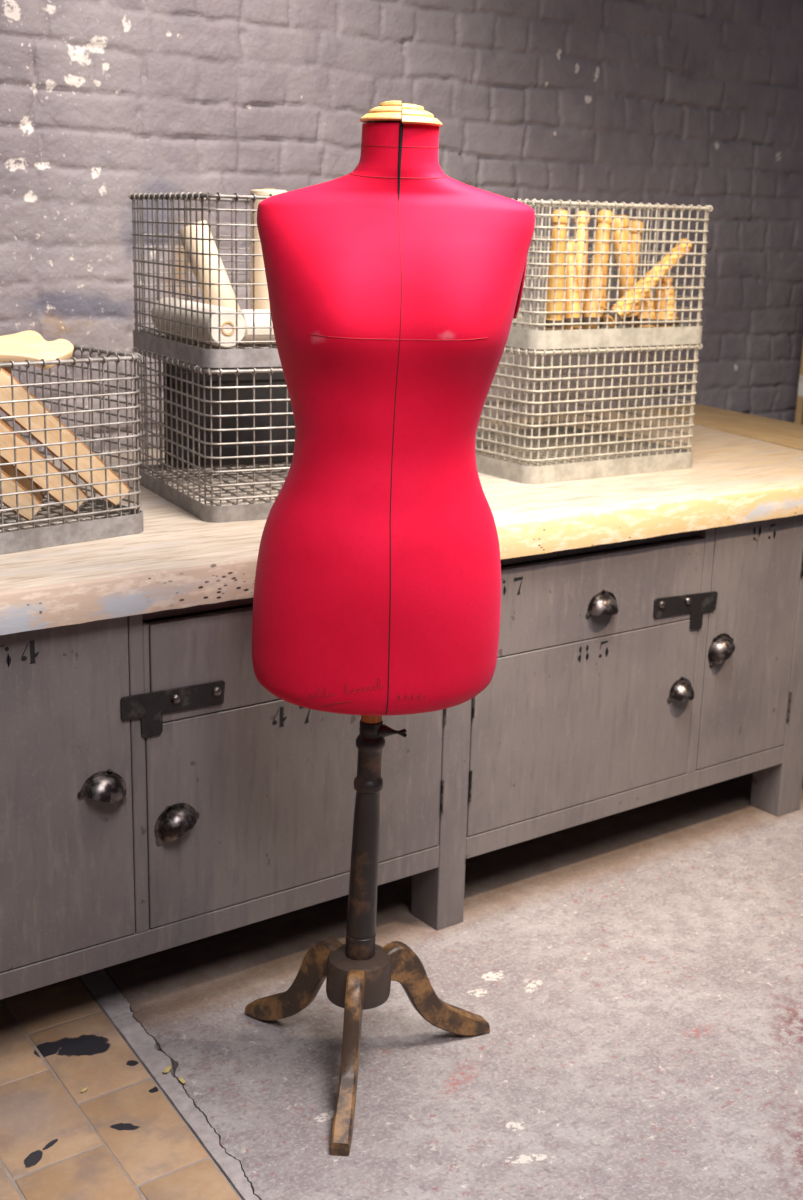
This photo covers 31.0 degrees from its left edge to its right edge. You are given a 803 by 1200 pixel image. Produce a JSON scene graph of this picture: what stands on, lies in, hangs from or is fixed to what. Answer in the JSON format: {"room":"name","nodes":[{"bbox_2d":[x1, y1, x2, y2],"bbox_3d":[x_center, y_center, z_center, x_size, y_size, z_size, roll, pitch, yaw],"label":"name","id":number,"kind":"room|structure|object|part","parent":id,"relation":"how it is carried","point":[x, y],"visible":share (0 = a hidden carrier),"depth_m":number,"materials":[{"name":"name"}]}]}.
{"room":"workshop","nodes":[
{"label":"workshop","id":0,"kind":"room"},
{"bbox_2d":[0,977,238,1199],"bbox_3d":[-0.989,1.013,1.458,2.104,0.012,4.003,-8,17,-32],"label":"floor tiles","id":1,"kind":"structure","parent":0,"point":[41,1126],"depth_m":2.26,"materials":[{"name":"tile"}]},
{"bbox_2d":[0,0,802,454],"bbox_3d":[0.136,-0.922,4.001,4.700,2.500,0.047,-9,18,-35],"label":"wall","id":2,"kind":"structure","parent":0,"point":[670,102],"depth_m":3.75,"materials":[{"name":"brick"}]},
{"bbox_2d":[0,772,802,1199],"bbox_3d":[0.937,0.755,2.666,7.600,0.030,3.850,-9,18,-35],"label":"floor","id":3,"kind":"structure","parent":0,"point":[635,975],"depth_m":2.53,"materials":[{"name":"paint"}]},
{"bbox_2d":[77,969,258,1199],"bbox_3d":[-0.091,0.938,1.871,0.096,0.029,3.778,-7,17,-29],"label":"trim","id":4,"kind":"structure","parent":3,"relation":"on","point":[98,983],"depth_m":2.40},
{"bbox_2d":[163,1066,171,1072],"bbox_3d":[-0.387,0.776,2.389,0.010,0.005,0.022,8,16,24],"label":"leaf fragment","id":5,"kind":"object","parent":4,"relation":"on","point":[167,1069],"visible":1,"depth_m":2.39,"materials":[{"name":"yellow plant"}]},
{"bbox_2d":[245,101,534,1155],"bbox_3d":[-0.038,0.047,2.192,0.434,1.531,0.419,1,15,-1],"label":"dress form","id":6,"kind":"object","parent":3,"relation":"on","point":[395,283],"visible":1,"depth_m":2.09,"materials":[{"name":"red fabric"}]},
{"bbox_3d":[-0.181,0.653,2.486,0.216,0.203,0.029,12,18,35],"label":"leg","id":7,"kind":"part","parent":6,"relation":"part of","materials":[{"name":"brown wood"}]},
{"bbox_3d":[-0.082,0.713,2.267,0.029,0.203,0.227,3,15,4],"label":"leg","id":8,"kind":"part","parent":6,"relation":"part of","materials":[{"name":"brown wood"}]},
{"bbox_3d":[0.054,0.665,2.466,0.216,0.203,0.029,-6,16,-25],"label":"leg","id":9,"kind":"part","parent":6,"relation":"part of","materials":[{"name":"brown wood"}]},
{"bbox_2d":[0,514,802,999],"bbox_3d":[0.034,0.137,3.394,2.726,0.754,1.120,-9,18,-35],"label":"base cabinet","id":10,"kind":"object","parent":3,"relation":"on","point":[155,796],"visible":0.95,"depth_m":2.68,"materials":[{"name":"grey paint"}]},
{"bbox_3d":[-0.573,0.311,2.308,0.302,0.565,0.022,-9,18,-35],"label":"door","id":11,"kind":"part","parent":10,"relation":"part of","materials":[{"name":"grey paint"}]},
{"bbox_3d":[-0.480,0.312,2.346,0.086,0.065,0.030,-9,18,-35],"label":"cup handle","id":12,"kind":"part","parent":10,"relation":"part of","materials":[{"name":"metal"}]},
{"bbox_3d":[-0.378,0.183,2.404,0.193,0.078,0.004,-9,18,-35],"label":"latch plate","id":13,"kind":"part","parent":10,"relation":"part of","materials":[{"name":"metal"}]},
{"bbox_3d":[-0.373,0.381,2.447,0.085,0.068,0.030,-9,18,-35],"label":"cup handle","id":14,"kind":"part","parent":10,"relation":"part of","materials":[{"name":"metal"}]},
{"bbox_3d":[-0.169,0.081,2.553,0.614,0.170,0.022,-9,18,-35],"label":"drawer","id":15,"kind":"part","parent":10,"relation":"part of","materials":[{"name":"grey paint"}]},
{"bbox_3d":[-0.180,0.343,2.618,0.625,0.366,0.022,-9,18,-35],"label":"door","id":16,"kind":"part","parent":10,"relation":"part of","materials":[{"name":"grey paint"}]},
{"bbox_2d":[0,404,802,634],"bbox_3d":[0.075,-0.272,3.339,3.064,0.066,1.166,-9,18,-35],"label":"countertop","id":17,"kind":"structure","parent":10,"relation":"on","point":[745,468],"depth_m":2.84,"materials":[{"name":"brown wood"}]},
{"bbox_2d":[0,340,143,553],"bbox_3d":[-0.797,-0.281,2.535,0.520,0.315,0.485,-13,20,-43],"label":"wire basket","id":18,"kind":"object","parent":17,"relation":"on","point":[118,520],"visible":0.7,"depth_m":2.48,"materials":[{"name":"grey metal"}]},
{"bbox_2d":[1,469,41,520],"bbox_3d":[-0.715,-0.232,2.369,0.271,0.236,0.029,-12,20,-42],"label":"wooden board","id":19,"kind":"object","parent":18,"relation":"in","point":[9,486],"visible":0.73,"depth_m":2.44,"materials":[{"name":"brown wood"}]},
{"bbox_2d":[1,458,44,501],"bbox_3d":[-0.706,-0.257,2.472,0.199,0.228,0.031,-11,19,-40],"label":"wooden board","id":20,"kind":"object","parent":18,"relation":"in","point":[26,483],"visible":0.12,"depth_m":2.52,"materials":[{"name":"brown wood"}]},
{"bbox_2d":[1,367,13,375],"bbox_3d":[-0.765,-0.370,2.375,0.273,0.042,0.028,-12,20,-43],"label":"wooden board","id":21,"kind":"object","parent":20,"relation":"on","point":[7,369],"visible":0.14,"depth_m":2.46,"materials":[{"name":"brown wood"}]},
{"bbox_2d":[0,416,60,504],"bbox_3d":[-0.686,-0.275,2.540,0.230,0.237,0.016,-9,18,-35],"label":"wooden board","id":22,"kind":"object","parent":18,"relation":"in","point":[3,420],"visible":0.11,"depth_m":2.53,"materials":[{"name":"brown wood"}]},
{"bbox_2d":[0,330,73,369],"bbox_3d":[-0.671,-0.406,2.368,0.102,0.057,0.314,14,19,39],"label":"carved wooden form","id":23,"kind":"object","parent":18,"relation":"on","point":[29,345],"visible":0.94,"depth_m":2.42,"materials":[{"name":"brown wood"}]},
{"bbox_2d":[0,419,87,511],"bbox_3d":[-0.656,-0.255,2.454,0.269,0.240,0.031,-12,20,-42],"label":"wooden board","id":24,"kind":"object","parent":18,"relation":"in","point":[23,454],"visible":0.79,"depth_m":2.48,"materials":[{"name":"brown wood"}]},
{"bbox_2d":[0,367,129,505],"bbox_3d":[-0.591,-0.277,2.484,0.266,0.255,0.028,-10,19,-38],"label":"wooden board","id":25,"kind":"object","parent":18,"relation":"in","point":[20,393],"visible":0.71,"depth_m":2.47,"materials":[{"name":"brown wood"}]},
{"bbox_2d":[132,347,294,522],"bbox_3d":[-0.231,-0.359,2.949,0.520,0.283,0.485,-6,16,-26],"label":"wire basket","id":26,"kind":"object","parent":17,"relation":"on","point":[150,474],"visible":0.36,"depth_m":2.76,"materials":[{"name":"grey metal"}]},
{"bbox_2d":[129,192,281,367],"bbox_3d":[-0.224,-0.644,2.874,0.520,0.305,0.485,-6,16,-26],"label":"wire basket","id":27,"kind":"object","parent":26,"relation":"on","point":[191,350],"visible":0.51,"depth_m":2.69,"materials":[{"name":"grey metal"}]},
{"bbox_2d":[151,297,245,347],"bbox_3d":[-0.396,-0.538,2.791,0.072,0.072,0.364,-6,16,-26],"label":"paper roll","id":28,"kind":"object","parent":27,"relation":"in","point":[226,320],"visible":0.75,"depth_m":2.66,"materials":[{"name":"beige paper"}]},
{"bbox_2d":[178,220,239,310],"bbox_3d":[-0.371,-0.630,2.834,0.132,0.221,0.060,1,15,0],"label":"paper roll","id":29,"kind":"object","parent":27,"relation":"in","point":[226,291],"visible":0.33,"depth_m":2.81,"materials":[{"name":"beige paper"}]},
{"bbox_2d":[238,309,274,343],"bbox_3d":[-0.149,-0.533,2.810,0.352,0.064,0.064,-6,16,-26],"label":"paper roll","id":30,"kind":"object","parent":27,"relation":"in","point":[261,320],"visible":0.12,"depth_m":2.72,"materials":[{"name":"beige paper"}]},
{"bbox_2d":[250,189,286,308],"bbox_3d":[-0.261,-0.660,2.845,0.072,0.287,0.072,-9,18,-35],"label":"paper roll","id":31,"kind":"object","parent":27,"relation":"in","point":[261,291],"visible":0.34,"depth_m":2.82,"materials":[{"name":"beige paper"}]},
{"bbox_2d":[163,361,294,467],"bbox_3d":[-0.312,-0.406,3.121,0.410,0.222,0.023,-6,16,-26],"label":"panel","id":32,"kind":"object","parent":26,"relation":"in","point":[228,379],"visible":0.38,"depth_m":3.09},
{"bbox_2d":[475,344,701,483],"bbox_3d":[0.356,-0.476,3.441,0.522,0.290,0.486,-9,18,-34],"label":"wire basket","id":33,"kind":"object","parent":17,"relation":"on","point":[635,456],"visible":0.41,"depth_m":3.30,"materials":[{"name":"metal"}]},
{"bbox_2d":[506,199,712,349],"bbox_3d":[0.364,-0.766,3.365,0.522,0.309,0.486,-9,18,-34],"label":"wire basket","id":34,"kind":"object","parent":33,"relation":"on","point":[527,331],"visible":0.6,"depth_m":3.18,"materials":[{"name":"metal"}]},
{"bbox_2d":[545,209,567,328],"bbox_3d":[0.343,-0.728,3.184,0.046,0.258,0.046,11,17,33],"label":"wooden bobbin","id":35,"kind":"object","parent":34,"relation":"in","point":[563,220],"visible":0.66,"depth_m":3.17,"materials":[{"name":"yellow wood"}]},
{"bbox_2d":[564,241,581,329],"bbox_3d":[0.377,-0.702,3.227,0.043,0.193,0.084,-4,15,-19],"label":"wooden bobbin","id":36,"kind":"object","parent":34,"relation":"in","point":[571,244],"visible":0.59,"depth_m":3.21,"materials":[{"name":"yellow wood"}]},
{"bbox_2d":[574,211,589,327],"bbox_3d":[0.406,-0.749,3.283,0.043,0.260,0.098,3,15,5],"label":"wooden bobbin","id":37,"kind":"object","parent":34,"relation":"in","point":[581,220],"visible":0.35,"depth_m":3.27,"materials":[{"name":"yellow wood"}]},
{"bbox_2d":[582,210,612,328],"bbox_3d":[0.442,-0.740,3.242,0.044,0.261,0.107,8,16,23],"label":"wooden bobbin","id":38,"kind":"object","parent":34,"relation":"in","point":[608,221],"visible":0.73,"depth_m":3.23,"materials":[{"name":"yellow wood"}]},
{"bbox_2d":[590,263,606,316],"bbox_3d":[0.463,-0.728,3.406,0.042,0.148,0.118,0,15,-5],"label":"wooden bobbin","id":39,"kind":"object","parent":34,"relation":"in","point":[605,309],"visible":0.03,"depth_m":3.38,"materials":[{"name":"yellow wood"}]},
{"bbox_2d":[600,224,611,326],"bbox_3d":[0.454,-0.751,3.293,0.039,0.254,0.080,8,16,25],"label":"wooden bobbin","id":40,"kind":"object","parent":34,"relation":"in","point":[603,308],"visible":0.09,"depth_m":3.29,"materials":[{"name":"yellow wood"}]},
{"bbox_2d":[611,215,639,324],"bbox_3d":[0.528,-0.771,3.384,0.103,0.249,0.047,-2,15,-13],"label":"wooden bobbin","id":41,"kind":"object","parent":34,"relation":"in","point":[617,221],"visible":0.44,"depth_m":3.37,"materials":[{"name":"yellow wood"}]},
{"bbox_2d":[621,215,634,296],"bbox_3d":[0.539,-0.788,3.442,0.080,0.249,0.045,2,15,1],"label":"wooden bobbin","id":42,"kind":"object","parent":34,"relation":"in","point":[626,220],"visible":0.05,"depth_m":3.41,"materials":[{"name":"yellow wood"}]},
{"bbox_2d":[619,220,643,320],"bbox_3d":[0.550,-0.793,3.485,0.052,0.240,0.043,8,16,24],"label":"wooden bobbin","id":43,"kind":"object","parent":34,"relation":"in","point":[634,223],"visible":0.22,"depth_m":3.45,"materials":[{"name":"yellow wood"}]},
{"bbox_2d":[636,292,656,327],"bbox_3d":[0.566,-0.670,3.329,0.046,0.087,0.046,1,15,-1],"label":"wooden bobbin","id":44,"kind":"object","parent":34,"relation":"in","point":[646,303],"visible":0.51,"depth_m":3.32,"materials":[{"name":"yellow wood"}]},
{"bbox_2d":[603,238,691,327],"bbox_3d":[0.556,-0.715,3.256,0.247,0.198,0.042,-9,18,-34],"label":"wooden bobbin","id":45,"kind":"object","parent":34,"relation":"in","point":[638,293],"visible":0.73,"depth_m":3.24,"materials":[{"name":"yellow wood"}]},
{"bbox_2d":[654,275,678,326],"bbox_3d":[0.615,-0.695,3.363,0.067,0.118,0.067,9,17,27],"label":"wooden bobbin","id":46,"kind":"object","parent":34,"relation":"in","point":[664,281],"visible":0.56,"depth_m":3.34,"materials":[{"name":"yellow wood"}]},
{"bbox_2d":[795,347,802,424],"bbox_3d":[1.331,-0.489,4.848,0.043,1.291,0.354,6,15,17],"label":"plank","id":47,"kind":"object","parent":17,"relation":"on","point":[799,406],"visible":0.02,"depth_m":4.80,"materials":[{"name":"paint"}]},
{"bbox_3d":[0.384,0.253,3.025,0.632,0.362,0.022,-9,18,-35],"label":"door","id":48,"kind":"part","parent":10,"relation":"part of","materials":[{"name":"grey paint"}]},
{"bbox_3d":[0.391,-0.008,2.957,0.632,0.174,0.022,-9,18,-35],"label":"drawer","id":49,"kind":"part","parent":10,"relation":"part of","materials":[{"name":"grey paint"}]},
{"bbox_3d":[0.420,0.008,2.950,0.090,0.055,0.030,-9,18,-35],"label":"cup handle","id":50,"kind":"part","parent":10,"relation":"part of","materials":[{"name":"metal"}]},
{"bbox_3d":[0.620,0.197,3.157,0.080,0.054,0.030,-9,18,-35],"label":"cup handle","id":51,"kind":"part","parent":10,"relation":"part of","materials":[{"name":"metal"}]},
{"bbox_3d":[0.612,0.027,3.119,0.196,0.088,0.004,-9,18,-35],"label":"latch plate","id":52,"kind":"part","parent":10,"relation":"part of","materials":[{"name":"metal"}]},
{"bbox_3d":[0.719,0.114,3.209,0.080,0.074,0.030,-9,18,-35],"label":"cup handle","id":53,"kind":"part","parent":10,"relation":"part of","materials":[{"name":"metal"}]},
{"bbox_3d":[0.790,0.089,3.290,0.302,0.565,0.022,-9,18,-35],"label":"door","id":54,"kind":"part","parent":10,"relation":"part of","materials":[{"name":"grey paint"}]}
]}

